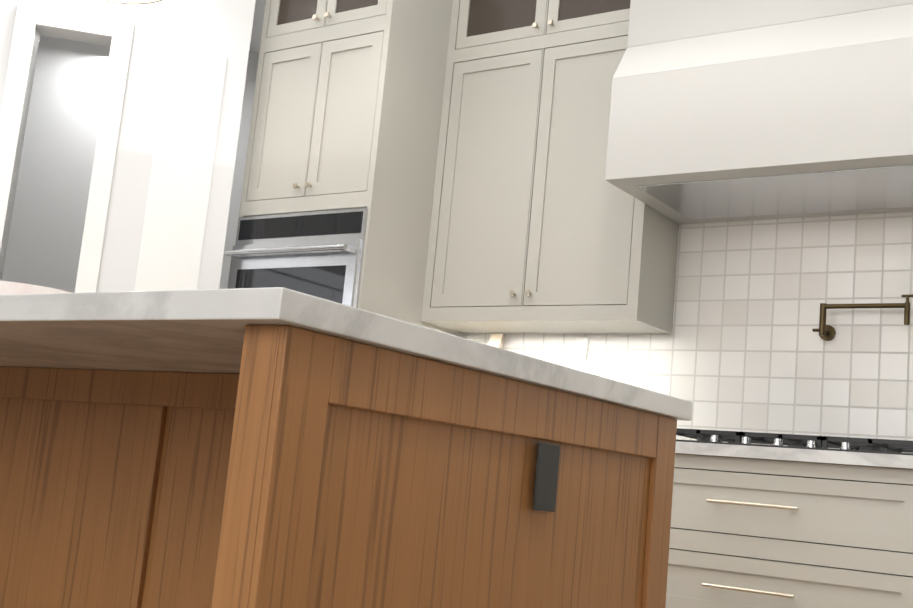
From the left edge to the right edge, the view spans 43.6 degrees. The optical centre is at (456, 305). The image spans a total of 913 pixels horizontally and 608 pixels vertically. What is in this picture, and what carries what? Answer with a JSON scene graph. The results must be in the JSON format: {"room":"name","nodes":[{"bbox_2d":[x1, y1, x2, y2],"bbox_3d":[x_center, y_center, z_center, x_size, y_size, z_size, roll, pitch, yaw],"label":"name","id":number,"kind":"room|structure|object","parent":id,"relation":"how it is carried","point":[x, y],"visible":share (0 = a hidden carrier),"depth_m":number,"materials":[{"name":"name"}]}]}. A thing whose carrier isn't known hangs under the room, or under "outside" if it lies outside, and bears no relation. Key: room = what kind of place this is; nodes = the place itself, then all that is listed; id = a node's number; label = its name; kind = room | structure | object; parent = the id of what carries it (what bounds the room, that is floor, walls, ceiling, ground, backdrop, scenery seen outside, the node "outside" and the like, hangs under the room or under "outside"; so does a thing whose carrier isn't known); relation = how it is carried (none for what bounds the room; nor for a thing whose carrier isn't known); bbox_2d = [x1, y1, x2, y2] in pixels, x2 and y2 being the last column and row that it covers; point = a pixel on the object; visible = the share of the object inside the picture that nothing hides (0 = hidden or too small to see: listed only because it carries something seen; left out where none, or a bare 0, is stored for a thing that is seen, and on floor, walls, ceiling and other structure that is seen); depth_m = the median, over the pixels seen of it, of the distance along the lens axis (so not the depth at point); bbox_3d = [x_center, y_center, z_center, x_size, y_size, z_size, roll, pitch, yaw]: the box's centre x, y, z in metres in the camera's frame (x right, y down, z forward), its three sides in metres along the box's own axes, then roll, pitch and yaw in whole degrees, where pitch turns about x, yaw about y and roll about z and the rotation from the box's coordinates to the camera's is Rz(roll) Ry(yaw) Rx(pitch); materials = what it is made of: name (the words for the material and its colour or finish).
{"room":"kitchen","nodes":[
{"label":"kitchen","id":0,"kind":"room"},
{"bbox_2d":[0,0,258,292],"bbox_3d":[-2.070,-0.114,5.899,1.585,3.070,2.808,-1,-11,35],"label":"wall","id":1,"kind":"structure","parent":0,"point":[44,244],"depth_m":6.32,"materials":[{"name":"white paint"}]},
{"bbox_2d":[100,0,162,3],"bbox_3d":[-0.796,-1.406,2.818,0.372,1.239,0.372,-1,-11,35],"label":"pendant light","id":2,"kind":"object","parent":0,"point":[134,1],"visible":1,"depth_m":2.89,"materials":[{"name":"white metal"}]},
{"bbox_2d":[96,0,255,291],"bbox_3d":[-1.288,-0.187,4.962,0.395,3.070,0.513,-1,-11,35],"label":"wall","id":3,"kind":"structure","parent":0,"point":[221,27],"depth_m":5.03,"materials":[{"name":"white paint"}]},
{"bbox_2d":[0,2,226,292],"bbox_3d":[-1.595,0.013,4.848,0.656,2.585,0.668,-1,-11,35],"label":"door frame","id":4,"kind":"structure","parent":3,"relation":"attached to","point":[171,245],"depth_m":4.97,"materials":[{"name":"white paint"}]},
{"bbox_2d":[249,0,265,52],"bbox_3d":[-0.944,-2.942,2.352,12.000,1.610,12.500,-1,-11,35],"label":"wall","id":5,"kind":"structure","parent":0,"point":[257,26],"depth_m":6.24,"materials":[{"name":"white paint"}]},
{"bbox_2d":[463,211,912,452],"bbox_3d":[1.412,-0.022,4.402,4.890,3.070,0.120,-1,-11,35],"label":"wall","id":6,"kind":"structure","parent":0,"point":[743,347],"depth_m":4.41,"materials":[{"name":"tile"}]},
{"bbox_2d":[421,0,678,333],"bbox_3d":[0.432,-0.737,4.932,1.030,1.678,0.365,-1,-11,35],"label":"upper cabinet","id":7,"kind":"object","parent":6,"relation":"attached to","point":[539,223],"visible":0.92,"depth_m":4.79,"materials":[{"name":"grey paint"}]},
{"bbox_2d":[605,0,912,223],"bbox_3d":[1.336,-1.003,4.170,1.324,1.222,0.688,-1,-11,35],"label":"range hood","id":8,"kind":"object","parent":6,"relation":"attached to","point":[732,110],"visible":1,"depth_m":3.96,"materials":[{"name":"grey paint"}]},
{"bbox_2d":[812,294,912,340],"bbox_3d":[1.502,0.046,4.200,0.355,0.160,0.081,-1,-11,35],"label":"pot filler","id":9,"kind":"object","parent":6,"relation":"attached to","point":[826,332],"visible":1,"depth_m":4.22,"materials":[{"name":"gold metal"}]},
{"bbox_3d":[-1.303,0.900,1.751,12.000,0.060,12.500,-1,-11,35],"label":"floor","id":10,"kind":"structure","parent":0,"visible":0},
{"bbox_2d":[224,0,462,337],"bbox_3d":[-0.506,-0.086,5.136,0.760,3.068,0.852,-1,-11,35],"label":"tall cabinet","id":11,"kind":"object","parent":10,"relation":"on","point":[338,181],"visible":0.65,"depth_m":4.92,"materials":[{"name":"grey paint"}]},
{"bbox_2d":[0,307,691,607],"bbox_3d":[-0.977,0.573,2.504,2.596,0.876,1.189,-1,-11,35],"label":"kitchen island","id":12,"kind":"object","parent":10,"relation":"on","point":[277,447],"depth_m":1.86,"materials":[{"name":"brown wood"}]},
{"bbox_2d":[0,287,691,410],"bbox_3d":[-0.941,0.122,2.576,2.620,0.039,1.230,-1,-11,35],"label":"island countertop","id":13,"kind":"structure","parent":12,"relation":"on","point":[237,305],"depth_m":1.51,"materials":[{"name":"white stone"}]},
{"bbox_2d":[0,280,70,294],"bbox_3d":[-1.031,0.036,2.669,0.310,0.140,0.310,-1,-11,35],"label":"ceramic bowl","id":14,"kind":"object","parent":13,"relation":"on","point":[10,288],"visible":0.04,"depth_m":2.54,"materials":[{"name":"white ceramic"}]},
{"bbox_2d":[665,448,912,607],"bbox_3d":[1.115,0.987,3.897,1.110,0.874,0.630,-1,-11,35],"label":"base cabinet","id":15,"kind":"object","parent":10,"relation":"on","point":[805,521],"depth_m":3.61,"materials":[{"name":"grey paint"}]},
{"bbox_2d":[675,440,912,463],"bbox_3d":[1.430,0.534,3.791,3.936,0.039,0.648,-1,-11,35],"label":"countertop","id":16,"kind":"structure","parent":15,"relation":"on","point":[753,449],"depth_m":3.62,"materials":[{"name":"white stone"}]},
{"bbox_2d":[488,334,504,347],"bbox_3d":[0.119,0.340,4.985,0.400,0.463,0.185,-1,-11,35],"label":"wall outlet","id":17,"kind":"object","parent":16,"relation":"on","point":[496,340],"depth_m":5.06,"materials":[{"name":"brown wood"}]},
{"bbox_2d":[565,337,598,375],"bbox_3d":[0.504,0.355,4.831,0.200,0.457,0.081,-1,-11,35],"label":"paddle board","id":18,"kind":"object","parent":16,"relation":"on","point":[579,362],"visible":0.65,"depth_m":4.86,"materials":[{"name":"white"}]},
{"bbox_2d":[676,428,912,455],"bbox_3d":[1.193,0.490,3.959,0.940,0.054,0.520,-1,-11,35],"label":"cooktop","id":19,"kind":"object","parent":16,"relation":"in","point":[844,444],"depth_m":3.81,"materials":[{"name":"black metal"}]}
]}

